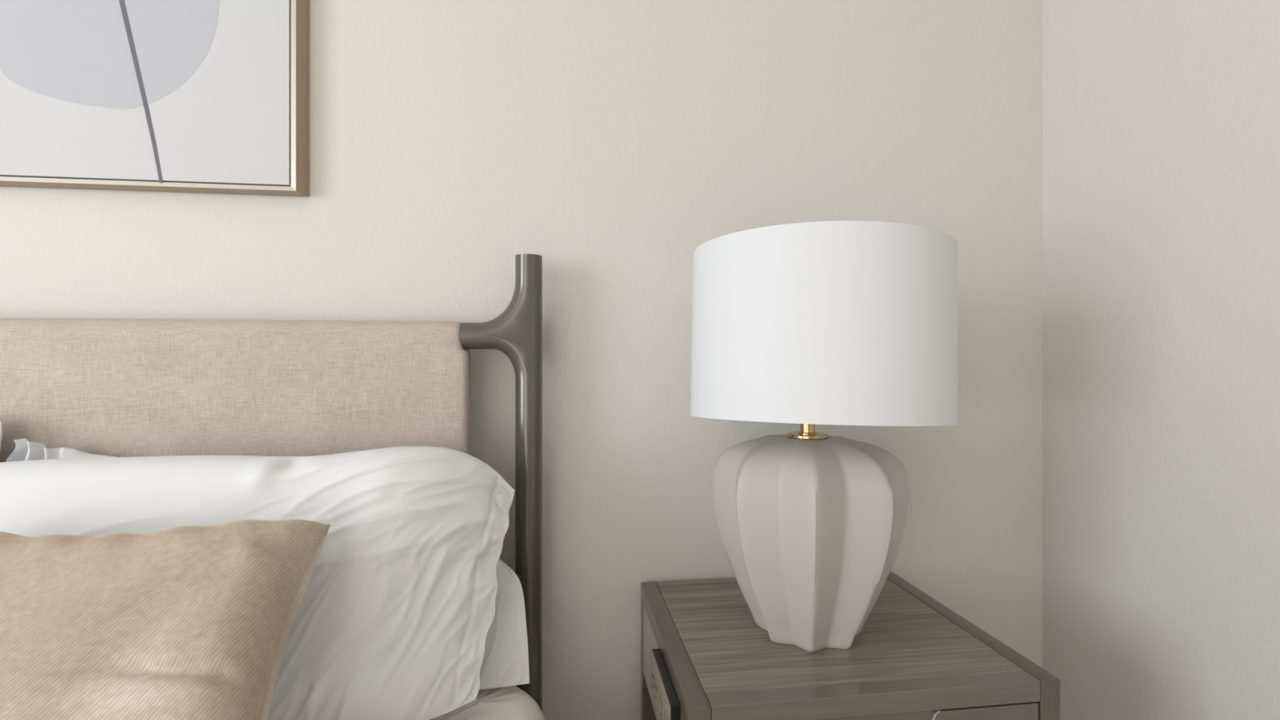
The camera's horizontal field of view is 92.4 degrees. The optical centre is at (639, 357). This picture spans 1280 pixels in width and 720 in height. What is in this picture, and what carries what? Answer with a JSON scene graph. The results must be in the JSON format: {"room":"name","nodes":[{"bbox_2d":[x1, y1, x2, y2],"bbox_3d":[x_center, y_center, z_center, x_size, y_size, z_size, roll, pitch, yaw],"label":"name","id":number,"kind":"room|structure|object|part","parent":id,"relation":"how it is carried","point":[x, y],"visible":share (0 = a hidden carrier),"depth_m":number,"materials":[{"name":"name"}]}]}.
{"room":"bedroom","nodes":[
{"label":"bedroom","id":0,"kind":"room"},
{"bbox_2d":[0,0,1042,719],"bbox_3d":[-1.257,-0.160,1.135,4.594,2.620,0.140,0,0,-8],"label":"wall","id":1,"kind":"structure","parent":0,"point":[607,142],"depth_m":1.23,"materials":[{"name":"white paint"}]},
{"bbox_2d":[0,0,308,196],"bbox_3d":[-1.302,-0.778,1.040,1.381,0.954,0.031,0,0,-8],"label":"framed art","id":2,"kind":"object","parent":1,"relation":"attached to","point":[199,96],"visible":1,"depth_m":1.09,"materials":[{"name":"white paper"}]},
{"bbox_2d":[1042,0,1279,719],"bbox_3d":[1.217,-0.160,-0.537,0.140,2.620,3.840,0,0,-8],"label":"wall","id":3,"kind":"structure","parent":0,"point":[1161,118],"depth_m":1.09,"materials":[{"name":"white paint"}]},
{"bbox_3d":[-0.999,1.200,-0.767,4.594,0.100,3.980,0,0,-8],"label":"floor","id":4,"kind":"structure","parent":0,"visible":0},
{"bbox_2d":[0,253,542,711],"bbox_3d":[-1.173,0.481,1.008,2.000,1.338,0.057,0,0,-8],"label":"headboard","id":5,"kind":"object","parent":4,"relation":"on","point":[117,388],"visible":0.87,"depth_m":1.06,"materials":[{"name":"beige fabric"}]},
{"bbox_3d":[-1.173,0.297,1.008,1.736,0.726,0.057,0,0,-8],"label":"upholstered panel","id":6,"kind":"part","parent":5,"relation":"part of","materials":[{"name":"fabric"}]},
{"bbox_3d":[-0.255,0.481,1.134,0.146,1.338,0.049,0,0,-8],"label":"post","id":7,"kind":"part","parent":5,"relation":"part of","materials":[{"name":"grey paint"}]},
{"bbox_2d":[640,570,1060,719],"bbox_3d":[0.293,0.799,1.037,0.529,0.703,0.443,0,0,-8],"label":"nightstand","id":8,"kind":"object","parent":4,"relation":"on","point":[913,657],"visible":0.82,"depth_m":0.89,"materials":[{"name":"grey wood"}]},
{"bbox_3d":[0.046,0.544,1.003,0.029,0.132,0.383,0,0,-8],"label":"panel","id":9,"kind":"part","parent":8,"relation":"part of","materials":[{"name":"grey wood"}]},
{"bbox_2d":[650,648,679,719],"bbox_3d":[0.036,0.505,0.910,0.015,0.070,0.164,0,0,-8],"label":"power outlet","id":10,"kind":"object","parent":8,"relation":"attached to","point":[666,703],"visible":1,"depth_m":0.90,"materials":[{"name":"black plastic"}]},
{"bbox_3d":[0.046,0.799,1.003,0.030,0.703,0.443,0,0,-8],"label":"frame","id":11,"kind":"part","parent":8,"relation":"part of","materials":[{"name":"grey wood"}]},
{"bbox_3d":[0.265,0.463,1.245,0.467,0.030,0.023,0,0,-8],"label":"rail","id":12,"kind":"part","parent":8,"relation":"part of","materials":[{"name":"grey wood"}]},
{"bbox_2d":[690,220,958,653],"bbox_3d":[0.291,0.133,1.007,0.417,0.629,0.422,0,0,-8],"label":"table lamp","id":13,"kind":"object","parent":8,"relation":"on","point":[844,322],"visible":1,"depth_m":0.86,"materials":[{"name":"grey ceramic"}]},
{"bbox_3d":[0.291,-0.035,1.007,0.418,0.293,0.423,0,0,-8],"label":"lamp shade","id":14,"kind":"part","parent":13,"relation":"part of","materials":[{"name":"white fabric"}]},
{"bbox_3d":[0.293,0.456,1.040,0.467,0.015,0.388,0,0,-8],"label":"panel","id":15,"kind":"part","parent":8,"relation":"part of","materials":[{"name":"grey wood"}]},
{"bbox_3d":[0.321,0.462,0.832,0.467,0.029,0.030,0,0,-8],"label":"rail","id":16,"kind":"part","parent":8,"relation":"part of","materials":[{"name":"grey wood"}]},
{"bbox_3d":[0.540,0.799,1.070,0.030,0.703,0.443,0,0,-8],"label":"frame","id":17,"kind":"part","parent":8,"relation":"part of","materials":[{"name":"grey wood"}]},
{"bbox_3d":[0.322,0.543,0.822,0.461,0.129,0.008,0,0,-8],"label":"drawer","id":18,"kind":"part","parent":8,"relation":"part of","materials":[{"name":"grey wood"}]},
{"bbox_3d":[-1.012,1.000,0.013,1.901,0.300,1.950,0,0,-8],"label":"platform bed","id":19,"kind":"object","parent":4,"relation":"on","visible":0},
{"bbox_3d":[-1.008,0.705,-0.014,1.881,0.289,1.955,0,0,-8],"label":"mattress","id":20,"kind":"object","parent":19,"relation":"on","visible":0},
{"bbox_2d":[430,685,545,719],"bbox_3d":[-1.001,0.697,-0.020,1.960,0.299,2.006,0,0,-8],"label":"coverlet","id":21,"kind":"object","parent":20,"relation":"on","point":[505,703],"visible":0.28,"depth_m":0.97,"materials":[{"name":"white fabric"}]},
{"bbox_2d":[0,421,2,450],"bbox_3d":[-1.439,0.307,0.857,0.900,0.446,0.122,0,0,-8],"label":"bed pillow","id":22,"kind":"object","parent":21,"relation":"on","point":[1,427],"visible":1,"depth_m":0.96,"materials":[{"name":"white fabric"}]},
{"bbox_2d":[0,519,330,719],"bbox_3d":[-0.630,0.369,0.647,0.473,0.330,0.345,0,0,-8],"label":"velvet cushion","id":23,"kind":"object","parent":21,"relation":"on","point":[181,622],"visible":1,"depth_m":0.67,"materials":[{"name":"beige fabric"}]},
{"bbox_2d":[0,446,515,719],"bbox_3d":[-0.644,0.331,0.867,0.901,0.380,0.228,0,0,-8],"label":"bed pillow","id":24,"kind":"object","parent":21,"relation":"on","point":[394,616],"visible":0.62,"depth_m":0.88,"materials":[{"name":"white fabric"}]},
{"bbox_2d":[5,438,529,689],"bbox_3d":[-0.602,0.334,0.989,0.839,0.412,0.124,0,0,-8],"label":"bed pillow","id":25,"kind":"object","parent":21,"relation":"on","point":[505,661],"visible":0.1,"depth_m":1.01,"materials":[{"name":"white fabric"}]}
]}

